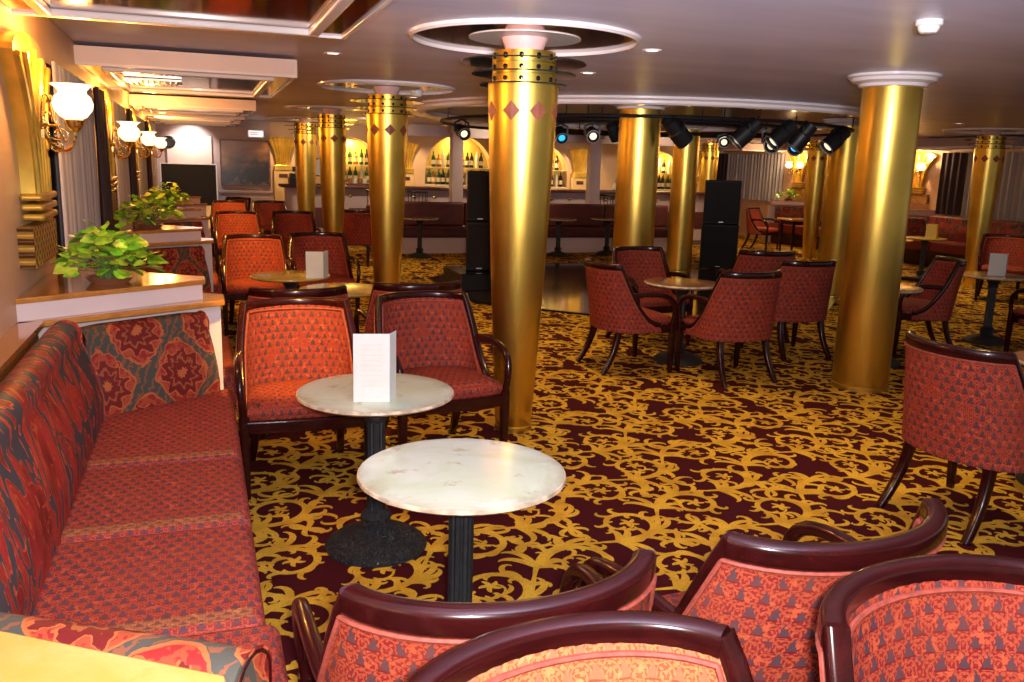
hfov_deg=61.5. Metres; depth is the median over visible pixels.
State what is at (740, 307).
tub chair
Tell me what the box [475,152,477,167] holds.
bottle
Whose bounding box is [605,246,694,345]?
tub chair
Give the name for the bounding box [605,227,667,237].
seat cushion
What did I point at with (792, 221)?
dining table
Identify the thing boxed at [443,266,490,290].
block
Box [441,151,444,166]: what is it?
bottle
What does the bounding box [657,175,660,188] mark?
bottle
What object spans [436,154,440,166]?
bottle
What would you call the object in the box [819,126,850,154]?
spotlight
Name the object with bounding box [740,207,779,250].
tub chair
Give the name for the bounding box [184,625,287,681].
seat cushion
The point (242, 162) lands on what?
painting
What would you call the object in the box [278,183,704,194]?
countertop
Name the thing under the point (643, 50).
recessed light
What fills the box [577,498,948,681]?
tub chair
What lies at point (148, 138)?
wall sconce
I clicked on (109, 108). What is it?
wall ornament
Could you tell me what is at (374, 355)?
menu card
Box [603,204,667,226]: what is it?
cushion
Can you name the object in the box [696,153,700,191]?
pilaster
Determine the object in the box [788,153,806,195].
wall ornament
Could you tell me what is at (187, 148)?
screen
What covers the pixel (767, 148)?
spotlight
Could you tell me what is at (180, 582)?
seat cushion
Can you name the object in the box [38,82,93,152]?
wall sconce
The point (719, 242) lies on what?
loudspeaker
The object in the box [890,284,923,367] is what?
pedestal table
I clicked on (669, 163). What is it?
bottle
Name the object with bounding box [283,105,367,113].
ceiling rose
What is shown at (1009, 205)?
sheer curtain
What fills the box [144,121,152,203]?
drape
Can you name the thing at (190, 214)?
wall
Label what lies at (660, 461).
floor
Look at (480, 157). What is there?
bottle
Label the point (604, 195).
bar stool
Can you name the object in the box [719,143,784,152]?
ceiling panel
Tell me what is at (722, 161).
drape
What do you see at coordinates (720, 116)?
ring
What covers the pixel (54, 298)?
wall
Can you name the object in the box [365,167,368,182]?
bottle
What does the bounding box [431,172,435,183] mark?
bottle
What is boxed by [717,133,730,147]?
spotlight
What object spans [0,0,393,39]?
ceiling panel
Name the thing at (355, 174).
bottle
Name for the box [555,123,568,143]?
spotlight
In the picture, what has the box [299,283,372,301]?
pedestal table
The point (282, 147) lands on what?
pilaster
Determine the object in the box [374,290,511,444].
tub chair
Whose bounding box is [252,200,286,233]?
tub chair
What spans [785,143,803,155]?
spotlight
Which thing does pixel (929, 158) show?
wall ornament
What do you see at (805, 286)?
tub chair
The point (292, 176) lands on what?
cash register
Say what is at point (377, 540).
pedestal table
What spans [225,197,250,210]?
tub chair
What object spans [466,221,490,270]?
loudspeaker
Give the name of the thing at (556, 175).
bottle
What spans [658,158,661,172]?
bottle
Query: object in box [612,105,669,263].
column
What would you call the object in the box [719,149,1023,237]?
wall
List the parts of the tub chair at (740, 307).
leg, seat, arm, seat rail, leg, frame, leg, leg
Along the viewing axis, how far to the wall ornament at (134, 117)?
9.40 m
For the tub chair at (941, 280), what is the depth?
7.60 m
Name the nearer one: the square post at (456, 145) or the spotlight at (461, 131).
the spotlight at (461, 131)
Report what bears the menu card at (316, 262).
on the pedestal table at (290, 279)
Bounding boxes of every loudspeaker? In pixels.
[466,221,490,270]
[467,171,489,221]
[699,223,738,268]
[703,180,741,224]
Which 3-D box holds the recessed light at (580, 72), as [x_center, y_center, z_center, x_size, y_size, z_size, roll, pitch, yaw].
[0.565,-1.993,6.400,0.120,0.006,0.120,-2,12,-20]
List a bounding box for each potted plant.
[50,219,167,284]
[113,192,183,228]
[140,182,192,207]
[776,189,800,199]
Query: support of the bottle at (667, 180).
on the shelf
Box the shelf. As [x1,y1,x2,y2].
[425,166,488,185]
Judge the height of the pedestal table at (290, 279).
0.660 m
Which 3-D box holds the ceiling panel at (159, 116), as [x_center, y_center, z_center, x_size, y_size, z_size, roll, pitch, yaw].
[-4.738,-3.372,12.859,1.380,0.138,1.000,-2,12,-20]
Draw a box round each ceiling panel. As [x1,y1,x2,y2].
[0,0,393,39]
[73,45,296,97]
[129,94,255,115]
[143,111,244,122]
[150,118,238,126]
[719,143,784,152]
[780,144,808,150]
[917,136,1023,150]
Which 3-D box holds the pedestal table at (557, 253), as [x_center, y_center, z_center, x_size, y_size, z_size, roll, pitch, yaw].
[0.823,-1.838,15.266,0.619,0.660,0.619,-10,16,-44]
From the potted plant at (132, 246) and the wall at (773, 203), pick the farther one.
the wall at (773, 203)
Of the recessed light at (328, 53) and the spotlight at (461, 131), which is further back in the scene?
the spotlight at (461, 131)
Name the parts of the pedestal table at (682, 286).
stem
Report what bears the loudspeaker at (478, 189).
on the loudspeaker at (478, 257)
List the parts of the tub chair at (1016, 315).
leg, arm, seat rail, seat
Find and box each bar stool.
[363,190,369,246]
[407,190,427,201]
[600,194,614,203]
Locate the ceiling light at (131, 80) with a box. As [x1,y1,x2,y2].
[123,77,181,86]
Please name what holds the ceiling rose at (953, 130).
attached to the ceiling
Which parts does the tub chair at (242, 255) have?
arm, leg, leg, seat rail, frame, seat, arm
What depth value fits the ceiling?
5.22 m
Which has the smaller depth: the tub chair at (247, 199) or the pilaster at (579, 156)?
the tub chair at (247, 199)
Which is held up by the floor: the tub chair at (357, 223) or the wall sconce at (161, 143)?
the tub chair at (357, 223)
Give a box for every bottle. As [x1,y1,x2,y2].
[348,148,351,163]
[348,167,351,177]
[353,151,357,164]
[353,167,357,182]
[359,149,363,164]
[360,166,362,182]
[365,149,367,164]
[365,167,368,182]
[427,169,430,183]
[431,151,435,166]
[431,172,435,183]
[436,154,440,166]
[436,169,440,183]
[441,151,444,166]
[441,169,444,183]
[446,152,448,166]
[446,169,448,184]
[465,152,468,167]
[469,153,473,167]
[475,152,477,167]
[479,153,482,167]
[554,171,557,186]
[555,156,558,169]
[558,172,561,186]
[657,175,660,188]
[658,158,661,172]
[660,175,664,188]
[661,159,665,172]
[666,175,669,188]
[667,159,670,172]
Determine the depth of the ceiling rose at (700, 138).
18.30 m
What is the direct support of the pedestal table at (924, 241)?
on the floor
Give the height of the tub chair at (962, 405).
0.862 m
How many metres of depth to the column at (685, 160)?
13.16 m
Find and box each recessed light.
[324,52,341,54]
[580,72,595,73]
[642,49,661,51]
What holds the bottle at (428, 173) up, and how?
on the shelf
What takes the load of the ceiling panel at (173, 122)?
attached to the ceiling
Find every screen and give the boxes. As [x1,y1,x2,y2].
[160,163,217,237]
[166,135,211,163]
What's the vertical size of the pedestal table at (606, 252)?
0.660 m
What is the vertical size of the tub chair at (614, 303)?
0.862 m
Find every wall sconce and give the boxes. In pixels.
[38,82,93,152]
[110,121,140,158]
[136,131,156,158]
[151,137,166,157]
[785,162,803,173]
[914,163,925,177]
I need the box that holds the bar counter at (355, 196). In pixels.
[278,183,704,245]
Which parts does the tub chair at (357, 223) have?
frame, leg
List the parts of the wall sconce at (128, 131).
arm, lamp shade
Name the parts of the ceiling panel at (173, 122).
frame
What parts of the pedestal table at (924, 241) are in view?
stem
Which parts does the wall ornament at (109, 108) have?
fan panel, tile panel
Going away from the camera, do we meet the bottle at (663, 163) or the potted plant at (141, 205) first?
the potted plant at (141, 205)
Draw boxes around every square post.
[448,126,463,201]
[585,136,604,203]
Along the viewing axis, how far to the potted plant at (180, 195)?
9.60 m
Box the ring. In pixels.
[407,95,859,137]
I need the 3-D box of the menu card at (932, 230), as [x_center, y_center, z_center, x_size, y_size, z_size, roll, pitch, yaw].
[6.387,-1.663,13.032,0.207,0.210,0.071,0,12,-7]
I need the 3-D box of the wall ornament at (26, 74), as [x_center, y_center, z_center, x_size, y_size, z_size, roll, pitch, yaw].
[-2.094,-0.837,3.781,0.090,0.970,0.800,-2,12,-20]
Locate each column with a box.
[284,118,318,217]
[306,109,356,232]
[350,86,423,282]
[461,35,586,433]
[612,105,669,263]
[666,125,706,271]
[699,140,720,191]
[802,136,827,259]
[817,118,858,298]
[830,71,942,392]
[962,130,1018,287]
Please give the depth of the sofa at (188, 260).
6.85 m
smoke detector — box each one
[411,91,422,96]
[915,18,943,34]
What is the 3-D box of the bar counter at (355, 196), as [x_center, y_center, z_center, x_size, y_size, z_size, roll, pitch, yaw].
[0.126,-2.474,17.156,9.200,1.112,0.620,-2,12,-20]
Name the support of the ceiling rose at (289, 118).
attached to the ceiling
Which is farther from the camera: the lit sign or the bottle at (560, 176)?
the bottle at (560, 176)
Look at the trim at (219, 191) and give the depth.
16.38 m
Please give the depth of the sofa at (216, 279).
9.41 m
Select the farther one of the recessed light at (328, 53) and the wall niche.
the wall niche
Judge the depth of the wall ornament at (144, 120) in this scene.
12.40 m
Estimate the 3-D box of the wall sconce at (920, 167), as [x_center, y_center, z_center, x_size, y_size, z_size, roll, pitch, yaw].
[7.659,-3.256,16.419,0.198,0.289,0.581,-2,12,-20]
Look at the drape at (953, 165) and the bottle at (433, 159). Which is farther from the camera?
the bottle at (433, 159)
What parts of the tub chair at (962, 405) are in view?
leg, leg, frame, leg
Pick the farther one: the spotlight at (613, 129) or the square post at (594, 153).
the square post at (594, 153)
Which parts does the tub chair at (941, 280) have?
leg, arm, seat rail, seat, arm, leg, frame, leg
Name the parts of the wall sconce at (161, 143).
arm, lamp shade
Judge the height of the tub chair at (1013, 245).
0.862 m
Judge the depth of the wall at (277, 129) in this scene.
16.64 m
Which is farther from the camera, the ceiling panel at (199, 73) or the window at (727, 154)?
the window at (727, 154)
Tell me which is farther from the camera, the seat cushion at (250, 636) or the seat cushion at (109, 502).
the seat cushion at (109, 502)
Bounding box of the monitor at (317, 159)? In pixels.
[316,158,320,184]
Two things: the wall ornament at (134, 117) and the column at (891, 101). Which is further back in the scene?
the wall ornament at (134, 117)
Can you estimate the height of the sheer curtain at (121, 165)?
1.100 m
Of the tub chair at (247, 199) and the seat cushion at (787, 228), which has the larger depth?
the seat cushion at (787, 228)
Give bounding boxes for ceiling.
[47,0,1023,143]
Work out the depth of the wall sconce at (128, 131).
6.72 m
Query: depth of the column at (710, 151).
18.84 m
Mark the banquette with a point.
(447, 234)
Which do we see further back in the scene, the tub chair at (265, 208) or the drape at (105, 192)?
the tub chair at (265, 208)
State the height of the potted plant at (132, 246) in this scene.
0.289 m
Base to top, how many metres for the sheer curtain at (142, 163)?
1.100 m
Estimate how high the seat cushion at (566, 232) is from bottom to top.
0.170 m
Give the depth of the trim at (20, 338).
3.15 m
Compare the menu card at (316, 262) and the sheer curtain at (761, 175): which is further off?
the sheer curtain at (761, 175)
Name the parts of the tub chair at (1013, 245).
leg, arm, leg, frame, seat, leg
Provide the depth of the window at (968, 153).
15.67 m
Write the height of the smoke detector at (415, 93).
0.056 m
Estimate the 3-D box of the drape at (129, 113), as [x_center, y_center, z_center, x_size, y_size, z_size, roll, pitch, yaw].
[-3.924,-1.814,8.876,0.073,1.115,0.440,-2,12,-20]
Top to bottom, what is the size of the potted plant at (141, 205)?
0.294 m
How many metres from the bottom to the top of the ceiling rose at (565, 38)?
0.024 m
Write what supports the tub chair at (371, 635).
on the floor
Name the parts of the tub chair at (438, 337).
arm, leg, frame, seat, leg, seat rail, arm, leg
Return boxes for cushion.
[0,320,104,615]
[0,612,271,681]
[32,525,265,636]
[61,458,251,543]
[80,310,219,415]
[87,389,242,469]
[136,246,210,292]
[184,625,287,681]
[213,274,221,293]
[222,336,235,403]
[403,226,465,237]
[404,201,463,225]
[464,202,466,225]
[547,227,613,237]
[548,203,603,226]
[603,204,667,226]
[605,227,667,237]
[768,223,820,234]
[774,206,802,222]
[905,239,931,250]
[906,217,925,235]
[924,215,1023,242]
[930,242,965,255]
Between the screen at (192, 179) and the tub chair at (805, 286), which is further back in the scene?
the screen at (192, 179)
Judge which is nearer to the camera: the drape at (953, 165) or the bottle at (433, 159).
the drape at (953, 165)
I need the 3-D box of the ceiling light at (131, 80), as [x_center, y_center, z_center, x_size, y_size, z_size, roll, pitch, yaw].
[-2.714,-1.960,6.516,0.400,0.030,0.300,-2,12,-20]
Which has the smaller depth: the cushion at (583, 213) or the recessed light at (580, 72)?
the recessed light at (580, 72)
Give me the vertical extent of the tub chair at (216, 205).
0.862 m
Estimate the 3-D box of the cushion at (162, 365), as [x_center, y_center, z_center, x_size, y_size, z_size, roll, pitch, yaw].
[-1.644,0.135,3.902,0.196,0.478,0.593,10,14,36]
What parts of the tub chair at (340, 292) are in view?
frame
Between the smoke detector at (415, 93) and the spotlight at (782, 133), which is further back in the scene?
the spotlight at (782, 133)
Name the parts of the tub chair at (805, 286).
leg, leg, frame, leg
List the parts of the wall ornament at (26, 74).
fan panel, tile panel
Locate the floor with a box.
[212,234,1023,681]
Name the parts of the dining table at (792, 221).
leg, leg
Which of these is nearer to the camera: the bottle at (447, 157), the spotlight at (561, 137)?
the spotlight at (561, 137)
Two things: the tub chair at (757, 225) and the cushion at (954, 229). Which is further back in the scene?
the tub chair at (757, 225)
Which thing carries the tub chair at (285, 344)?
on the floor
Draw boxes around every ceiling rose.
[266,116,318,121]
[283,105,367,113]
[317,80,455,94]
[408,18,641,56]
[700,138,729,141]
[942,128,1023,133]
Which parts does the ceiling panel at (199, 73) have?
frame, mirror panel, frame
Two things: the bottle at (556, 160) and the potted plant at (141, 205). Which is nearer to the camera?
the potted plant at (141, 205)
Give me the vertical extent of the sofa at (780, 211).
0.881 m
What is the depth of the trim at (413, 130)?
15.78 m
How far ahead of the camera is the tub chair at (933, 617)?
1.59 m
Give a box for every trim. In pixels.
[0,321,43,382]
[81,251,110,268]
[218,190,273,210]
[408,125,673,145]
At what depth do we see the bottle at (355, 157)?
16.98 m
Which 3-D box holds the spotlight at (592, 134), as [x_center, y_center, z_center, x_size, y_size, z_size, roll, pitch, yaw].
[0.929,-2.413,9.953,0.197,0.251,0.237,-2,12,-20]
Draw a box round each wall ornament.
[0,31,57,268]
[92,89,117,215]
[125,108,140,197]
[144,120,153,177]
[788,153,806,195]
[910,152,937,203]
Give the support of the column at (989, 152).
on the floor
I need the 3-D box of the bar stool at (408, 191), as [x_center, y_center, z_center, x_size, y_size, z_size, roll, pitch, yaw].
[-1.767,-2.252,15.932,0.412,1.060,0.424,-2,12,-20]
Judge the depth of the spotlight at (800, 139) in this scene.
9.08 m
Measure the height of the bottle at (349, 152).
0.307 m
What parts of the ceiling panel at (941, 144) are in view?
frame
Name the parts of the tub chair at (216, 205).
arm, leg, frame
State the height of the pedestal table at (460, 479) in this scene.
0.660 m
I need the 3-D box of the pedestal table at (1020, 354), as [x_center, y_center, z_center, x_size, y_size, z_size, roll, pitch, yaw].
[2.869,0.432,4.415,0.619,0.660,0.619,6,12,18]
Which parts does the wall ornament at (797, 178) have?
tile panel, fan panel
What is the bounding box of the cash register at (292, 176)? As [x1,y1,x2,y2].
[288,167,295,183]
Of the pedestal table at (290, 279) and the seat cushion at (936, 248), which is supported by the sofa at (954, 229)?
the seat cushion at (936, 248)
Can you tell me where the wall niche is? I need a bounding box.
[346,137,671,188]
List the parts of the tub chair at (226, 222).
arm, leg, frame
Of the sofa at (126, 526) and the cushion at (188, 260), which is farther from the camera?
the cushion at (188, 260)
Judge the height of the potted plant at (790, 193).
0.257 m
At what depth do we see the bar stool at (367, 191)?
15.49 m
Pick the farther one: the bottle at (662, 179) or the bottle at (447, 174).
the bottle at (662, 179)
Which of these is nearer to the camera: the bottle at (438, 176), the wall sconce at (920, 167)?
the wall sconce at (920, 167)
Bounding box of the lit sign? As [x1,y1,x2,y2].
[247,129,263,137]
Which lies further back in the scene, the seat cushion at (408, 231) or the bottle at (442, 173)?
the bottle at (442, 173)
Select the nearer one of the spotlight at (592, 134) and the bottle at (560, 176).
the spotlight at (592, 134)
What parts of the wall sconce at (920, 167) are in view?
lamp shade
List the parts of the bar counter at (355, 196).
padded panel, padded panel, kick plate, padded panel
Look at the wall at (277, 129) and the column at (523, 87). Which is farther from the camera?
the wall at (277, 129)
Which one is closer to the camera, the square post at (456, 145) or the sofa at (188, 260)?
the sofa at (188, 260)
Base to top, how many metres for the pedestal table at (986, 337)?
0.660 m
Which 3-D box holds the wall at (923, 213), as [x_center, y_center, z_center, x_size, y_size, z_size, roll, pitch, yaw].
[7.404,-2.067,16.581,0.810,0.968,1.195,-2,12,-20]
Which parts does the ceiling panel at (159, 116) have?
frame, frame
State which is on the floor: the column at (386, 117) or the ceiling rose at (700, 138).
the column at (386, 117)
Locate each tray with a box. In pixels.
[345,178,368,185]
[345,183,368,185]
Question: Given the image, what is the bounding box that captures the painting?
[219,139,270,185]
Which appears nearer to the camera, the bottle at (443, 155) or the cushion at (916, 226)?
the cushion at (916, 226)
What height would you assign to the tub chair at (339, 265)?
0.862 m
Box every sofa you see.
[0,310,287,681]
[103,246,235,403]
[141,220,221,293]
[768,206,822,249]
[903,215,1023,265]
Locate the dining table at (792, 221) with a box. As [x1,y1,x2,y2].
[777,217,821,250]
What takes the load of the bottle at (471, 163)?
on the shelf
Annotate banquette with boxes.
[402,201,667,253]
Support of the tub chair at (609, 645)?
on the floor
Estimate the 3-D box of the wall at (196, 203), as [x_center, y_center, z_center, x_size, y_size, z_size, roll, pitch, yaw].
[-4.954,-1.669,12.820,0.810,0.968,1.195,-2,12,-20]
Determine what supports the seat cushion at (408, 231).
on the banquette
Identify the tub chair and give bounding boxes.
[210,200,247,254]
[213,211,264,274]
[219,234,293,335]
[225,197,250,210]
[234,297,366,500]
[246,285,347,438]
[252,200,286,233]
[271,211,320,253]
[288,232,360,319]
[291,549,656,681]
[343,209,371,266]
[354,280,461,333]
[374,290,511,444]
[403,610,753,681]
[575,257,677,374]
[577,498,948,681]
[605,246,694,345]
[674,270,782,387]
[716,249,795,341]
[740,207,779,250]
[740,259,836,361]
[815,554,1023,681]
[875,330,1023,545]
[892,256,966,354]
[974,233,1023,304]
[1003,288,1023,351]
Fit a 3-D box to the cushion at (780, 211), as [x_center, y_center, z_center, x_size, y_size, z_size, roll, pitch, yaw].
[6.269,-2.804,19.494,0.593,0.478,0.196,4,12,13]
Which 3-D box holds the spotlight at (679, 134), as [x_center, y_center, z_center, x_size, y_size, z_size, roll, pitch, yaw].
[1.685,-2.115,8.736,0.338,0.326,0.236,-2,12,-20]
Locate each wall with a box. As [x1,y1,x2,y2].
[0,9,158,336]
[15,267,224,389]
[114,222,213,291]
[138,206,209,237]
[153,196,206,215]
[155,120,705,199]
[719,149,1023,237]
[765,199,803,241]
[909,208,937,224]
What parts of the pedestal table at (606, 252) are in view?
stem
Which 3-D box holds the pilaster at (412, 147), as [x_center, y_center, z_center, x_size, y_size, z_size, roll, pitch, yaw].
[-2.139,-3.002,17.280,0.558,1.966,0.144,-2,12,-20]
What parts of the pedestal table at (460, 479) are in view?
stem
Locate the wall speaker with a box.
[164,136,175,147]
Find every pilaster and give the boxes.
[267,137,293,200]
[405,141,419,185]
[569,148,587,189]
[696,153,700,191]
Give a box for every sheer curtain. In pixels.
[51,61,100,267]
[111,100,131,222]
[135,115,148,204]
[726,154,784,200]
[960,152,1023,220]
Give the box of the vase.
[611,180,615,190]
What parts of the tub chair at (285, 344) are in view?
arm, leg, leg, seat, frame, seat rail, leg, leg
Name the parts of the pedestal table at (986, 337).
stem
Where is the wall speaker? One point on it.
(170, 140)
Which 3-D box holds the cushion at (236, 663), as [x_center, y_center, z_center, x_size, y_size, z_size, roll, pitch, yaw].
[-0.704,0.669,1.417,0.643,0.478,0.196,4,12,10]
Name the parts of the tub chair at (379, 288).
arm, frame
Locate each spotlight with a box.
[454,119,470,140]
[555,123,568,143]
[584,121,600,142]
[606,122,618,142]
[663,116,693,148]
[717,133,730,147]
[728,117,761,149]
[761,128,780,153]
[765,119,797,150]
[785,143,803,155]
[786,121,816,152]
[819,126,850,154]
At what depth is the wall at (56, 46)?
3.55 m
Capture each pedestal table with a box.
[249,270,330,288]
[296,373,453,567]
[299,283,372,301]
[356,438,565,602]
[404,217,437,258]
[546,218,576,256]
[591,218,613,255]
[644,277,715,366]
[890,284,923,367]
[906,236,947,277]
[962,271,1023,346]
[1014,351,1023,485]
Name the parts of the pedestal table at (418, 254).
stem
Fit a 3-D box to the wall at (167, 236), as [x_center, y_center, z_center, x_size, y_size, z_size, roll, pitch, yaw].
[-2.909,-0.464,7.200,0.810,0.968,1.195,-2,12,-20]
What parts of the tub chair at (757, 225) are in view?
leg, leg, frame, arm, seat rail, leg, seat, arm, leg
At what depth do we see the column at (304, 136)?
14.73 m
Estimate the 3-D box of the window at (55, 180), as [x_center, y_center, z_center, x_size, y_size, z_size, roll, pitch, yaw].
[-2.812,-1.069,5.342,0.050,1.100,2.150,-2,12,-20]
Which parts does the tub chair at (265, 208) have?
seat, frame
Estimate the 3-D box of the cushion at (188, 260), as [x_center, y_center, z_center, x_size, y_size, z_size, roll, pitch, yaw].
[-2.733,-0.507,6.896,0.196,0.478,0.593,10,14,36]
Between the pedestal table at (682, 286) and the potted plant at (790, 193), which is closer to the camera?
the pedestal table at (682, 286)
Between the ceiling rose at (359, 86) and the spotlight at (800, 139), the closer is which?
the ceiling rose at (359, 86)
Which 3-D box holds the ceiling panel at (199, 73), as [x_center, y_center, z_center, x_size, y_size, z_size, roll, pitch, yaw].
[-2.494,-2.050,6.691,1.380,0.138,2.190,-2,12,-20]
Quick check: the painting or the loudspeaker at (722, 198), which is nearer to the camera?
the loudspeaker at (722, 198)
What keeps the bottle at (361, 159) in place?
on the shelf
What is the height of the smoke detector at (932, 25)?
0.056 m
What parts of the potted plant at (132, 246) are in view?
planter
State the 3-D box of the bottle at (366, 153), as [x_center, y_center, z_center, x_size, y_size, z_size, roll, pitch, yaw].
[-2.887,-3.658,17.086,0.087,0.307,0.087,-2,12,-20]
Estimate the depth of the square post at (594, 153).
16.57 m
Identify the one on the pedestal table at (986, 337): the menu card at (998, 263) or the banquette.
the menu card at (998, 263)
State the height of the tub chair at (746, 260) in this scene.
0.862 m
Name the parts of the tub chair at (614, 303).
leg, leg, frame, leg, arm, seat rail, seat, arm, leg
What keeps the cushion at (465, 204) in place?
on the banquette
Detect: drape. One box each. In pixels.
[93,87,113,230]
[126,108,139,220]
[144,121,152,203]
[716,154,726,179]
[935,153,967,215]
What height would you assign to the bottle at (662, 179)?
0.307 m
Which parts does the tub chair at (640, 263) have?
leg, arm, frame, seat, seat rail, arm, leg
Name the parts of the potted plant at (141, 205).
planter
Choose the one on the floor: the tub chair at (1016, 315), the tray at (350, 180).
the tub chair at (1016, 315)
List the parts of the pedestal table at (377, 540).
stem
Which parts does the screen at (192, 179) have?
glass, frame, panel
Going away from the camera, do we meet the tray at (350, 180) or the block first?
the block
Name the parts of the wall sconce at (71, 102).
arm, lamp shade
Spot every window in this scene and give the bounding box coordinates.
[48,74,64,258]
[726,154,785,198]
[960,153,968,214]
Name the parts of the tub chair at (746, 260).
arm, frame, leg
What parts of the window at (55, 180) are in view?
pane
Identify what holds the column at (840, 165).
on the floor
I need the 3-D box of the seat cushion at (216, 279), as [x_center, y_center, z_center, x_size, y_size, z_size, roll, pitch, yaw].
[-3.029,-0.463,7.793,0.740,0.182,0.908,-2,12,-20]
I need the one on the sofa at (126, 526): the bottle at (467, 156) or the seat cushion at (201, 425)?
the seat cushion at (201, 425)
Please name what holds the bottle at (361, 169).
on the shelf
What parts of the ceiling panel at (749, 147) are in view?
frame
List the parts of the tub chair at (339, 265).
arm, frame, seat, arm, leg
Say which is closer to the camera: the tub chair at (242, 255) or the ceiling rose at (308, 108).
the tub chair at (242, 255)
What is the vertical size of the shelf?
0.368 m
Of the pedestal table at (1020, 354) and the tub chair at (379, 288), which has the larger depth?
the tub chair at (379, 288)
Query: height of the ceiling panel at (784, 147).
0.165 m
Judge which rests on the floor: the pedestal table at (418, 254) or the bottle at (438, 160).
the pedestal table at (418, 254)
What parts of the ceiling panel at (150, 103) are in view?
frame, mirror panel, frame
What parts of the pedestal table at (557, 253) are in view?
stem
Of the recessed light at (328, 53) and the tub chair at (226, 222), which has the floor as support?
the tub chair at (226, 222)
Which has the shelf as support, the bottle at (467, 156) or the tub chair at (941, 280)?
the bottle at (467, 156)
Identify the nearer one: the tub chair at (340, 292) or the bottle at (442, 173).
the tub chair at (340, 292)
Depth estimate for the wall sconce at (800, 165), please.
19.71 m
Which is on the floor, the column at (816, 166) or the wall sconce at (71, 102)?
the column at (816, 166)
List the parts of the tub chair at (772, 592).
arm, seat, frame, arm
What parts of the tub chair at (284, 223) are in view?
frame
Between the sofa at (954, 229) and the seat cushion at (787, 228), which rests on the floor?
the sofa at (954, 229)
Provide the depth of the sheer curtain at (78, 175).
5.01 m
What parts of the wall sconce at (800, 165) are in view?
lamp shade, lamp shade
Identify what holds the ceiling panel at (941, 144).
attached to the ceiling
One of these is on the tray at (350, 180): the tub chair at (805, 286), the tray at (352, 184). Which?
the tray at (352, 184)
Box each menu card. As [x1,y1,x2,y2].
[306,251,327,277]
[353,331,395,401]
[925,224,938,237]
[987,253,1008,275]
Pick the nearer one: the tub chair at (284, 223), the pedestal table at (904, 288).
the pedestal table at (904, 288)
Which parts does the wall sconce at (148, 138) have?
arm, lamp shade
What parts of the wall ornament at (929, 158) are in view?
tile panel, fan panel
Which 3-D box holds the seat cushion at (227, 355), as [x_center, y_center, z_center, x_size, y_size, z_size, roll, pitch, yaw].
[-1.961,0.167,4.857,0.740,0.182,1.034,-2,12,-20]
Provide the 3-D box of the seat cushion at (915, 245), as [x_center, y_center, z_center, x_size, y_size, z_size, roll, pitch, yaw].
[7.553,-1.806,15.938,0.740,0.182,1.124,-2,12,-20]
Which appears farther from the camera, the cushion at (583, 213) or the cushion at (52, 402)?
the cushion at (583, 213)
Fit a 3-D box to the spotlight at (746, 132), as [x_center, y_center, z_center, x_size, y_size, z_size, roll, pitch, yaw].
[2.396,-2.132,8.849,0.331,0.331,0.245,-2,12,-20]
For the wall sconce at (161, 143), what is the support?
attached to the wall ornament at (144, 120)

